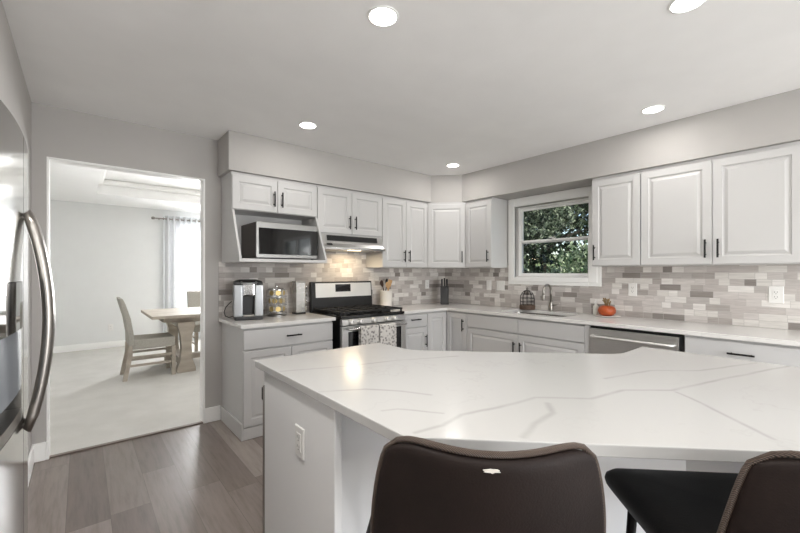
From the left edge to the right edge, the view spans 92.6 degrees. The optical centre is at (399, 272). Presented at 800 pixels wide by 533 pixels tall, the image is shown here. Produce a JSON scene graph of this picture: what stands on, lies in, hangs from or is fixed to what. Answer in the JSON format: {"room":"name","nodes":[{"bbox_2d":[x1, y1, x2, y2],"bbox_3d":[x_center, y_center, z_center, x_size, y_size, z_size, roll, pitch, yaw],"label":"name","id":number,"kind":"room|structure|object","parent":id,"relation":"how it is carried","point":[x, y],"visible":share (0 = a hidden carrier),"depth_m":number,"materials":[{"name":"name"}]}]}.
{"room":"kitchen","nodes":[
{"label":"kitchen","id":0,"kind":"room"},
{"bbox_2d":[0,0,30,454],"bbox_3d":[-0.607,0.070,-0.340,0.838,2.505,7.100,0,0,-40],"label":"wall","id":1,"kind":"structure","parent":0,"point":[14,94],"depth_m":2.07,"materials":[{"name":"beige paint"}]},
{"bbox_2d":[28,445,33,485],"bbox_3d":[-2.083,1.257,2.097,0.015,0.130,1.433,0,0,-40],"label":"baseboard","id":2,"kind":"structure","parent":1,"relation":"attached to","point":[31,453],"depth_m":2.50,"materials":[{"name":"white paint"}]},
{"bbox_2d":[50,200,199,346],"bbox_3d":[-4.442,0.070,7.322,5.800,2.505,0.140,0,0,-40],"label":"wall","id":3,"kind":"structure","parent":0,"point":[100,253],"depth_m":6.65,"materials":[{"name":"paint"}]},
{"bbox_2d":[108,324,112,330],"bbox_3d":[-5.069,0.962,6.700,0.072,0.116,0.009,0,0,-40],"label":"outlet","id":4,"kind":"object","parent":3,"relation":"attached to","point":[110,326],"visible":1,"depth_m":6.70,"materials":[{"name":"white plastic"}]},
{"bbox_2d":[151,216,199,221],"bbox_3d":[-3.657,-1.003,7.801,2.400,0.055,0.127,0,0,-40],"label":"curtain rod","id":5,"kind":"object","parent":3,"relation":"attached to","point":[152,217],"visible":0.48,"depth_m":7.10,"materials":[{"name":"metal"}]},
{"bbox_2d":[163,215,199,339],"bbox_3d":[-4.149,0.115,7.344,0.684,2.355,0.076,0,0,-40],"label":"curtain","id":6,"kind":"object","parent":5,"relation":"hanging from","point":[181,239],"visible":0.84,"depth_m":7.29,"materials":[{"name":"white fabric"}]},
{"bbox_2d":[31,102,221,444],"bbox_3d":[-1.325,0.070,3.755,4.980,2.505,0.110,0,0,-40],"label":"wall","id":7,"kind":"structure","parent":0,"point":[56,132],"depth_m":3.01,"materials":[{"name":"beige paint"}]},
{"bbox_2d":[46,157,204,440],"bbox_3d":[-2.142,0.244,3.074,1.025,2.131,0.118,0,0,-40],"label":"trim","id":8,"kind":"structure","parent":7,"relation":"attached to","point":[48,159],"depth_m":3.25,"materials":[{"name":"white paint"}]},
{"bbox_2d":[49,421,202,458],"bbox_3d":[-2.118,1.317,3.046,1.025,0.011,0.035,0,0,-40],"label":"trim","id":9,"kind":"structure","parent":7,"relation":"attached to","point":[200,422],"depth_m":2.98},
{"bbox_2d":[32,338,220,462],"bbox_3d":[-2.881,1.257,5.449,5.200,0.130,4.736,0,0,-40],"label":"baseboard","id":10,"kind":"structure","parent":7,"relation":"attached to","point":[41,450],"depth_m":3.41,"materials":[{"name":"white paint"}]},
{"bbox_2d":[221,171,326,263],"bbox_3d":[-1.143,-0.470,3.498,0.786,0.765,0.516,0,0,-40],"label":"upper cabinet","id":11,"kind":"object","parent":7,"relation":"attached to","point":[246,198],"visible":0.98,"depth_m":3.40,"materials":[{"name":"white paint"}]},
{"bbox_2d":[227,258,324,263],"bbox_3d":[-1.140,-0.101,3.494,0.748,0.026,0.506,0,0,-40],"label":"shelf","id":12,"kind":"object","parent":11,"relation":"attached to","point":[229,260],"depth_m":3.34,"materials":[{"name":"white paint"}]},
{"bbox_2d":[241,221,317,259],"bbox_3d":[-1.120,-0.274,3.564,0.570,0.318,0.410,0,0,-40],"label":"microwave","id":13,"kind":"object","parent":11,"relation":"on","point":[259,240],"visible":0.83,"depth_m":3.39,"materials":[{"name":"silver metal"}]},
{"bbox_2d":[219,251,444,317],"bbox_3d":[-0.500,0.015,4.365,2.929,0.786,0.009,0,0,-40],"label":"backsplash","id":14,"kind":"structure","parent":7,"relation":"attached to","point":[408,284],"depth_m":4.17,"materials":[{"name":"tile"}]},
{"bbox_2d":[316,185,381,237],"bbox_3d":[-0.588,-0.616,4.065,0.786,0.475,0.357,0,0,-40],"label":"upper cabinet","id":15,"kind":"object","parent":7,"relation":"attached to","point":[344,212],"visible":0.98,"depth_m":3.93,"materials":[{"name":"white paint"}]},
{"bbox_2d":[321,234,385,252],"bbox_3d":[-0.573,-0.300,4.048,0.770,0.152,0.380,0,0,-40],"label":"range hood","id":16,"kind":"object","parent":7,"relation":"attached to","point":[332,243],"visible":0.62,"depth_m":3.93,"materials":[{"name":"metal"}]},
{"bbox_2d":[366,195,427,267],"bbox_3d":[-0.018,-0.455,4.540,0.692,0.797,0.357,0,0,-40],"label":"upper cabinet","id":17,"kind":"object","parent":7,"relation":"attached to","point":[404,237],"visible":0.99,"depth_m":4.40,"materials":[{"name":"white paint"}]},
{"bbox_2d":[425,280,428,288],"bbox_3d":[0.362,0.157,5.071,0.072,0.116,0.009,0,0,-40],"label":"outlet","id":18,"kind":"object","parent":7,"relation":"attached to","point":[426,281],"visible":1,"depth_m":5.06,"materials":[{"name":"white plastic"}]},
{"bbox_2d":[427,202,465,267],"bbox_3d":[0.583,-0.455,4.856,0.637,0.797,0.641,0,0,-40],"label":"upper cabinet","id":19,"kind":"object","parent":7,"relation":"attached to","point":[446,220],"visible":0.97,"depth_m":4.63,"materials":[{"name":"white paint"}]},
{"bbox_2d":[28,339,262,532],"bbox_3d":[-0.622,1.349,2.740,5.800,0.066,12.150,0,0,-40],"label":"floor","id":20,"kind":"structure","parent":0,"point":[200,478],"depth_m":2.69,"materials":[{"name":"grey wood"}]},
{"bbox_2d":[0,100,54,532],"bbox_3d":[-1.506,0.424,0.994,0.905,1.735,0.904,0,0,-40],"label":"refrigerator","id":21,"kind":"object","parent":20,"relation":"on","point":[16,221],"visible":1,"depth_m":1.12,"materials":[{"name":"metal"}]},
{"bbox_2d":[116,297,175,381],"bbox_3d":[-3.275,0.816,4.936,0.594,1.000,0.470,0,0,-40],"label":"dining chair","id":22,"kind":"object","parent":20,"relation":"on","point":[165,340],"visible":1,"depth_m":4.82,"materials":[{"name":"grey wood"}]},
{"bbox_2d":[141,307,199,372],"bbox_3d":[-2.726,0.933,5.810,1.900,0.765,1.160,0,0,-40],"label":"dining table","id":23,"kind":"object","parent":20,"relation":"on","point":[181,321],"visible":0.44,"depth_m":5.08,"materials":[{"name":"grey wood"}]},
{"bbox_2d":[187,291,199,351],"bbox_3d":[-3.245,0.816,6.402,0.470,1.000,0.594,0,0,-40],"label":"dining chair","id":24,"kind":"object","parent":20,"relation":"on","point":[193,297],"visible":0.23,"depth_m":6.43,"materials":[{"name":"beige wood"}]},
{"bbox_2d":[221,321,332,440],"bbox_3d":[-1.103,0.880,3.456,0.809,0.883,0.632,0,0,-40],"label":"base cabinet","id":25,"kind":"object","parent":20,"relation":"on","point":[242,382],"visible":0.59,"depth_m":3.14,"materials":[{"name":"white paint"}]},
{"bbox_2d":[219,312,335,328],"bbox_3d":[-1.106,0.423,3.460,0.838,0.030,0.620,0,0,-40],"label":"countertop","id":26,"kind":"structure","parent":25,"relation":"on","point":[289,319],"depth_m":3.29,"materials":[{"name":"white stone"}]},
{"bbox_2d":[224,279,262,320],"bbox_3d":[-1.376,0.235,3.360,0.311,0.345,0.296,0,0,-26],"label":"coffee maker","id":27,"kind":"object","parent":26,"relation":"on","point":[247,293],"visible":1,"depth_m":3.30,"materials":[{"name":"silver metal"}]},
{"bbox_2d":[267,285,286,316],"bbox_3d":[-1.164,0.264,3.616,0.188,0.288,0.188,0,0,-40],"label":"pod carousel","id":28,"kind":"object","parent":26,"relation":"on","point":[271,314],"visible":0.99,"depth_m":3.61,"materials":[{"name":"grey metal"}]},
{"bbox_2d":[292,281,306,313],"bbox_3d":[-0.990,0.246,3.787,0.125,0.322,0.100,0,0,-40],"label":"spice rack","id":29,"kind":"object","parent":26,"relation":"on","point":[299,293],"visible":1,"depth_m":3.75,"materials":[{"name":"white wood"}]},
{"bbox_2d":[309,281,406,348],"bbox_3d":[-0.420,0.695,3.932,0.758,1.195,0.718,0,0,-40],"label":"gas range","id":30,"kind":"object","parent":20,"relation":"on","point":[350,302],"visible":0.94,"depth_m":3.92,"materials":[{"name":"silver metal"}]},
{"bbox_2d":[312,310,403,318],"bbox_3d":[-0.424,0.413,3.937,0.758,0.026,0.565,0,0,-40],"label":"cooktop","id":31,"kind":"object","parent":30,"relation":"in","point":[379,314],"depth_m":3.73,"materials":[{"name":"black metal"}]},
{"bbox_2d":[359,324,378,344],"bbox_3d":[-0.290,0.669,3.587,0.205,0.346,0.042,0,0,-40],"label":"dish towel","id":32,"kind":"object","parent":30,"relation":"hanging from","point":[369,334],"visible":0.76,"depth_m":3.57,"materials":[{"name":"grey fabric"}]},
{"bbox_2d":[378,323,396,346],"bbox_3d":[-0.125,0.669,3.725,0.205,0.346,0.042,0,0,-40],"label":"dish towel","id":33,"kind":"object","parent":30,"relation":"hanging from","point":[387,332],"visible":0.67,"depth_m":3.71,"materials":[{"name":"grey fabric"}]},
{"bbox_2d":[406,312,427,350],"bbox_3d":[-0.011,0.880,4.367,0.358,0.883,0.632,0,0,-40],"label":"base cabinet","id":34,"kind":"object","parent":20,"relation":"on","point":[416,328],"visible":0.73,"depth_m":4.17,"materials":[{"name":"white paint"}]},
{"bbox_2d":[426,310,467,350],"bbox_3d":[0.561,0.831,4.671,0.906,0.783,0.895,0,0,-40],"label":"base cabinet","id":35,"kind":"object","parent":20,"relation":"on","point":[446,329],"visible":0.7,"depth_m":4.36,"materials":[{"name":"white paint"}]},
{"bbox_2d":[366,436,605,532],"bbox_3d":[0.194,0.820,0.971,0.542,1.006,0.608,0,0,5],"label":"bar stool","id":36,"kind":"object","parent":20,"relation":"on","point":[421,485],"visible":1,"depth_m":0.70,"materials":[{"name":"brown leather"}]},
{"bbox_2d":[262,372,743,532],"bbox_3d":[0.552,0.881,1.639,2.407,0.882,0.966,0,0,5],"label":"kitchen island","id":37,"kind":"object","parent":20,"relation":"on","point":[331,490],"visible":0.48,"depth_m":1.40,"materials":[{"name":"white paint"}]},
{"bbox_2d":[295,424,303,460],"bbox_3d":[-0.378,0.636,1.435,0.009,0.116,0.072,0,0,-40],"label":"outlet","id":38,"kind":"object","parent":37,"relation":"attached to","point":[299,431],"visible":1,"depth_m":1.42,"materials":[{"name":"white plastic"}]},
{"bbox_2d":[296,432,300,452],"bbox_3d":[-0.380,0.636,1.433,0.002,0.068,0.033,0,0,-40],"label":"socket","id":39,"kind":"object","parent":38,"relation":"attached to","point":[298,434],"depth_m":1.43,"materials":[{"name":"white plastic"}]},
{"bbox_2d":[255,343,799,462],"bbox_3d":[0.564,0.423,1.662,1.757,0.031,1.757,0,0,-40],"label":"island countertop","id":40,"kind":"structure","parent":37,"relation":"on","point":[642,402],"depth_m":1.23,"materials":[{"name":"white stone"}]},
{"bbox_2d":[467,312,591,352],"bbox_3d":[1.368,0.880,3.919,0.632,0.883,1.288,0,0,-40],"label":"base cabinet","id":41,"kind":"object","parent":20,"relation":"on","point":[485,332],"visible":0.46,"depth_m":3.71,"materials":[{"name":"white paint"}]},
{"bbox_2d":[585,325,590,353],"bbox_3d":[1.594,0.831,3.243,0.038,0.783,0.036,0,0,-40],"label":"trim","id":42,"kind":"structure","parent":41,"relation":"attached to","point":[587,327],"depth_m":3.23,"materials":[{"name":"white paint"}]},
{"bbox_2d":[393,302,799,346],"bbox_3d":[1.450,0.423,3.321,1.270,0.030,4.108,0,0,-40],"label":"countertop","id":43,"kind":"structure","parent":41,"relation":"on","point":[732,332],"depth_m":3.12,"materials":[{"name":"white stone"}]},
{"bbox_2d":[380,290,392,305],"bbox_3d":[-0.163,0.308,4.477,0.154,0.198,0.154,0,0,-40],"label":"utensil crock","id":44,"kind":"object","parent":43,"relation":"on","point":[385,296],"visible":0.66,"depth_m":4.42,"materials":[{"name":"white ceramic"}]},
{"bbox_2d":[440,278,448,303],"bbox_3d":[0.576,0.239,4.949,0.104,0.336,0.151,0,0,5],"label":"knife block","id":45,"kind":"object","parent":43,"relation":"on","point":[444,290],"visible":1,"depth_m":4.91,"materials":[{"name":"black plastic"}]},
{"bbox_2d":[519,288,534,309],"bbox_3d":[1.404,0.287,4.221,0.164,0.241,0.164,0,0,-40],"label":"wire cage","id":46,"kind":"object","parent":43,"relation":"on","point":[522,306],"visible":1,"depth_m":4.17,"materials":[{"name":"black metal"}]},
{"bbox_2d":[514,312,564,316],"bbox_3d":[1.406,0.530,3.891,0.396,0.185,0.716,0,0,-40],"label":"sink","id":47,"kind":"object","parent":43,"relation":"in","point":[514,312],"visible":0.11,"depth_m":4.07,"materials":[{"name":"metal"}]},
{"bbox_2d":[542,284,558,310],"bbox_3d":[1.545,0.261,3.993,0.192,0.292,0.121,0,0,-11],"label":"faucet","id":48,"kind":"object","parent":43,"relation":"on","point":[551,304],"visible":0.99,"depth_m":4.01,"materials":[{"name":"silver metal"}]},
{"bbox_2d":[593,299,598,314],"bbox_3d":[1.871,0.333,3.654,0.050,0.150,0.050,0,0,-40],"label":"soap bottle","id":49,"kind":"object","parent":43,"relation":"on","point":[595,307],"visible":0.88,"depth_m":3.64,"materials":[{"name":"plastic"}]},
{"bbox_2d":[596,314,620,317],"bbox_3d":[1.912,0.401,3.519,0.210,0.013,0.210,0,0,-40],"label":"plate","id":50,"kind":"object","parent":43,"relation":"on","point":[599,315],"visible":0.8,"depth_m":3.48,"materials":[{"name":"white ceramic"}]},
{"bbox_2d":[598,298,615,315],"bbox_3d":[1.910,0.316,3.530,0.143,0.165,0.143,0,0,-40],"label":"pumpkin","id":51,"kind":"object","parent":50,"relation":"on","point":[605,310],"visible":1,"depth_m":3.49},
{"bbox_2d":[589,325,684,353],"bbox_3d":[1.994,0.886,3.125,0.634,0.872,0.652,0,0,-40],"label":"dishwasher","id":52,"kind":"object","parent":20,"relation":"on","point":[602,340],"visible":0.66,"depth_m":2.98,"materials":[{"name":"silver metal"}]},
{"bbox_2d":[605,450,799,532],"bbox_3d":[0.887,0.820,0.910,0.543,1.006,0.604,0,0,5],"label":"bar stool","id":53,"kind":"object","parent":20,"relation":"on","point":[764,496],"visible":1,"depth_m":0.92,"materials":[{"name":"brown leather"}]},
{"bbox_2d":[685,335,799,366],"bbox_3d":[2.424,0.880,2.651,0.632,0.883,0.620,0,0,-40],"label":"base cabinet","id":54,"kind":"object","parent":20,"relation":"on","point":[786,355],"visible":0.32,"depth_m":2.46,"materials":[{"name":"white paint"}]},
{"bbox_2d":[2,0,799,212],"bbox_3d":[-0.622,-1.433,2.740,5.800,0.500,12.150,0,0,-40],"label":"ceiling","id":55,"kind":"structure","parent":0,"point":[476,85],"depth_m":2.24,"materials":[{"name":"paint"}]},
{"bbox_2d":[99,169,199,195],"bbox_3d":[-2.806,-1.363,5.594,2.498,0.079,2.428,0,0,-40],"label":"trim","id":56,"kind":"structure","parent":55,"relation":"attached to","point":[102,180],"depth_m":6.04,"materials":[{"name":"white paint"}]},
{"bbox_2d":[298,121,316,128],"bbox_3d":[-0.739,-1.179,3.067,0.148,0.006,0.148,0,0,-40],"label":"recessed light","id":57,"kind":"object","parent":55,"relation":"in","point":[308,125],"visible":1,"depth_m":3.06,"materials":[{"name":"white paint"}]},
{"bbox_2d":[367,5,398,26],"bbox_3d":[-0.079,-1.179,1.764,0.148,0.006,0.148,0,0,-40],"label":"recessed light","id":58,"kind":"object","parent":55,"relation":"in","point":[379,15],"visible":1,"depth_m":1.75,"materials":[{"name":"white paint"}]},
{"bbox_2d":[446,163,459,166],"bbox_3d":[0.583,-1.179,4.210,0.148,0.006,0.148,0,0,-40],"label":"recessed light","id":59,"kind":"object","parent":55,"relation":"in","point":[450,164],"visible":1,"depth_m":4.21,"materials":[{"name":"white paint"}]},
{"bbox_2d":[641,105,664,113],"bbox_3d":[1.831,-1.179,2.768,0.148,0.006,0.148,0,0,-40],"label":"recessed light","id":60,"kind":"object","parent":55,"relation":"in","point":[655,108],"visible":1,"depth_m":2.76,"materials":[{"name":"white paint"}]},
{"bbox_2d":[667,0,705,13],"bbox_3d":[1.258,-1.179,1.669,0.148,0.006,0.148,0,0,-40],"label":"recessed light","id":61,"kind":"object","parent":55,"relation":"in","point":[675,6],"visible":1,"depth_m":1.69,"materials":[{"name":"white paint"}]},
{"bbox_2d":[218,89,799,202],"bbox_3d":[0.967,-1.019,2.600,2.936,0.326,4.599,0,0,-40],"label":"soffit","id":62,"kind":"structure","parent":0,"point":[772,120],"depth_m":3.41,"materials":[{"name":"beige paint"}]},
{"bbox_2d":[516,196,594,286],"bbox_3d":[2.970,0.070,2.617,0.160,2.505,7.360,0,0,-40],"label":"wall","id":63,"kind":"structure","parent":0,"point":[588,196],"depth_m":4.45,"materials":[{"name":"beige paint"}]},
{"bbox_2d":[465,197,507,267],"bbox_3d":[1.016,-0.455,4.555,0.357,0.797,0.384,0,0,-40],"label":"upper cabinet","id":64,"kind":"object","parent":63,"relation":"attached to","point":[486,220],"visible":1,"depth_m":4.44,"materials":[{"name":"white paint"}]},
{"bbox_2d":[486,280,490,289],"bbox_3d":[1.095,0.157,4.717,0.008,0.116,0.072,0,0,-40],"label":"light switch","id":65,"kind":"object","parent":63,"relation":"attached to","point":[488,283],"visible":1,"depth_m":4.72,"materials":[{"name":"white plastic"}]},
{"bbox_2d":[496,281,504,290],"bbox_3d":[1.205,0.157,4.586,0.008,0.116,0.116,0,0,-40],"label":"light switch","id":66,"kind":"object","parent":63,"relation":"attached to","point":[500,285],"visible":1,"depth_m":4.58,"materials":[{"name":"white plastic"}]},
{"bbox_2d":[508,186,601,286],"bbox_3d":[1.650,-0.357,4.130,0.130,0.989,1.045,0,0,-40],"label":"window","id":67,"kind":"structure","parent":63,"relation":"in","point":[593,277],"depth_m":4.15,"materials":[{"name":"white paint"}]},
{"bbox_2d":[592,170,640,266],"bbox_3d":[1.972,-0.455,3.409,0.357,0.797,0.392,0,0,-40],"label":"upper cabinet","id":68,"kind":"object","parent":63,"relation":"attached to","point":[616,199],"visible":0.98,"depth_m":3.31,"materials":[{"name":"white paint"}]},
{"bbox_2d":[445,265,799,330],"bbox_3d":[2.031,0.165,3.610,0.009,0.486,4.389,0,0,-40],"label":"backsplash","id":69,"kind":"structure","parent":63,"relation":"attached to","point":[737,295],"depth_m":3.25,"materials":[{"name":"tile"}]},
{"bbox_2d":[628,283,636,295],"bbox_3d":[2.120,0.156,3.487,0.009,0.116,0.072,0,0,-40],"label":"outlet","id":70,"kind":"object","parent":63,"relation":"attached to","point":[632,287],"visible":1,"depth_m":3.48,"materials":[{"name":"white plastic"}]},
{"bbox_2d":[641,141,799,265],"bbox_3d":[2.399,-0.455,2.897,0.357,0.797,0.936,0,0,-40],"label":"upper cabinet","id":71,"kind":"object","parent":63,"relation":"attached to","point":[743,207],"visible":1,"depth_m":2.75,"materials":[{"name":"white paint"}]},
{"bbox_2d":[768,286,783,303],"bbox_3d":[2.721,0.162,2.767,0.009,0.124,0.082,0,0,-40],"label":"outlet","id":72,"kind":"object","parent":63,"relation":"attached to","point":[775,293],"visible":1,"depth_m":2.76,"materials":[{"name":"white plastic"}]},
{"bbox_2d":[773,290,778,299],"bbox_3d":[2.719,0.162,2.765,0.002,0.068,0.033,0,0,-40],"label":"socket","id":73,"kind":"object","parent":72,"relation":"attached to","point":[775,292],"depth_m":2.76,"materials":[{"name":"white plastic"}]},
{"label":"outside","id":74,"kind":"structure","parent":0,"visible":0},
{"bbox_3d":[16.099,1.772,18.211,39.700,0.100,50.000,0,0,-40],"label":"ground","id":75,"kind":"structure","parent":74,"visible":0},
{"bbox_2d":[524,264,549,272],"bbox_3d":[3.288,0.792,9.473,2.081,2.018,1.984,0,0,-40],"label":"bush","id":76,"kind":"object","parent":75,"relation":"on","point":[528,271],"visible":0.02,"depth_m":9.38,"materials":[{"name":"green plant"}]},
{"bbox_2d":[529,211,581,272],"bbox_3d":[9.169,-3.669,24.752,8.950,10.785,7.814,0,0,-40],"label":"tree","id":77,"kind":"object","parent":75,"relation":"on","point":[545,266],"visible":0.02,"depth_m":24.49,"materials":[{"name":"green plant"}]},
{"bbox_2d":[524,204,586,270],"bbox_3d":[2.806,-0.740,9.347,2.780,4.927,3.782,0,0,-40],"label":"tree","id":78,"kind":"object","parent":75,"relation":"on","point":[546,224],"visible":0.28,"depth_m":8.69,"materials":[{"name":"green plant"}]},
{"bbox_2d":[524,203,588,272],"bbox_3d":[3.894,-1.652,10.976,4.325,6.751,4.448,0,0,-35],"label":"tree","id":79,"kind":"object","parent":75,"relation":"on","point":[531,267],"visible":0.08,"depth_m":10.46,"materials":[{"name":"green plant"}]},
{"bbox_2d":[536,203,588,272],"bbox_3d":[7.038,-1.796,14.142,5.287,7.041,5.112,0,0,-40],"label":"tree","id":80,"kind":"object","parent":75,"relation":"on","point":[566,243],"visible":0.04,"depth_m":14.84,"materials":[{"name":"green plant"}]},
{"bbox_2d":[546,240,587,272],"bbox_3d":[3.848,0.404,6.942,1.899,2.952,2.271,0,0,-37],"label":"bush","id":81,"kind":"object","parent":75,"relation":"on","point":[578,268],"visible":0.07,"depth_m":7.40,"materials":[{"name":"green plant"}]},
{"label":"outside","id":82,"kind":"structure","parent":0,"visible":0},
{"bbox_2d":[524,254,586,272],"bbox_3d":[29.041,-0.729,29.002,46.000,4.899,80.000,0,0,-40],"label":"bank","id":83,"kind":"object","parent":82,"point":[538,264],"depth_m":31.51,"materials":[{"name":"green plant"}]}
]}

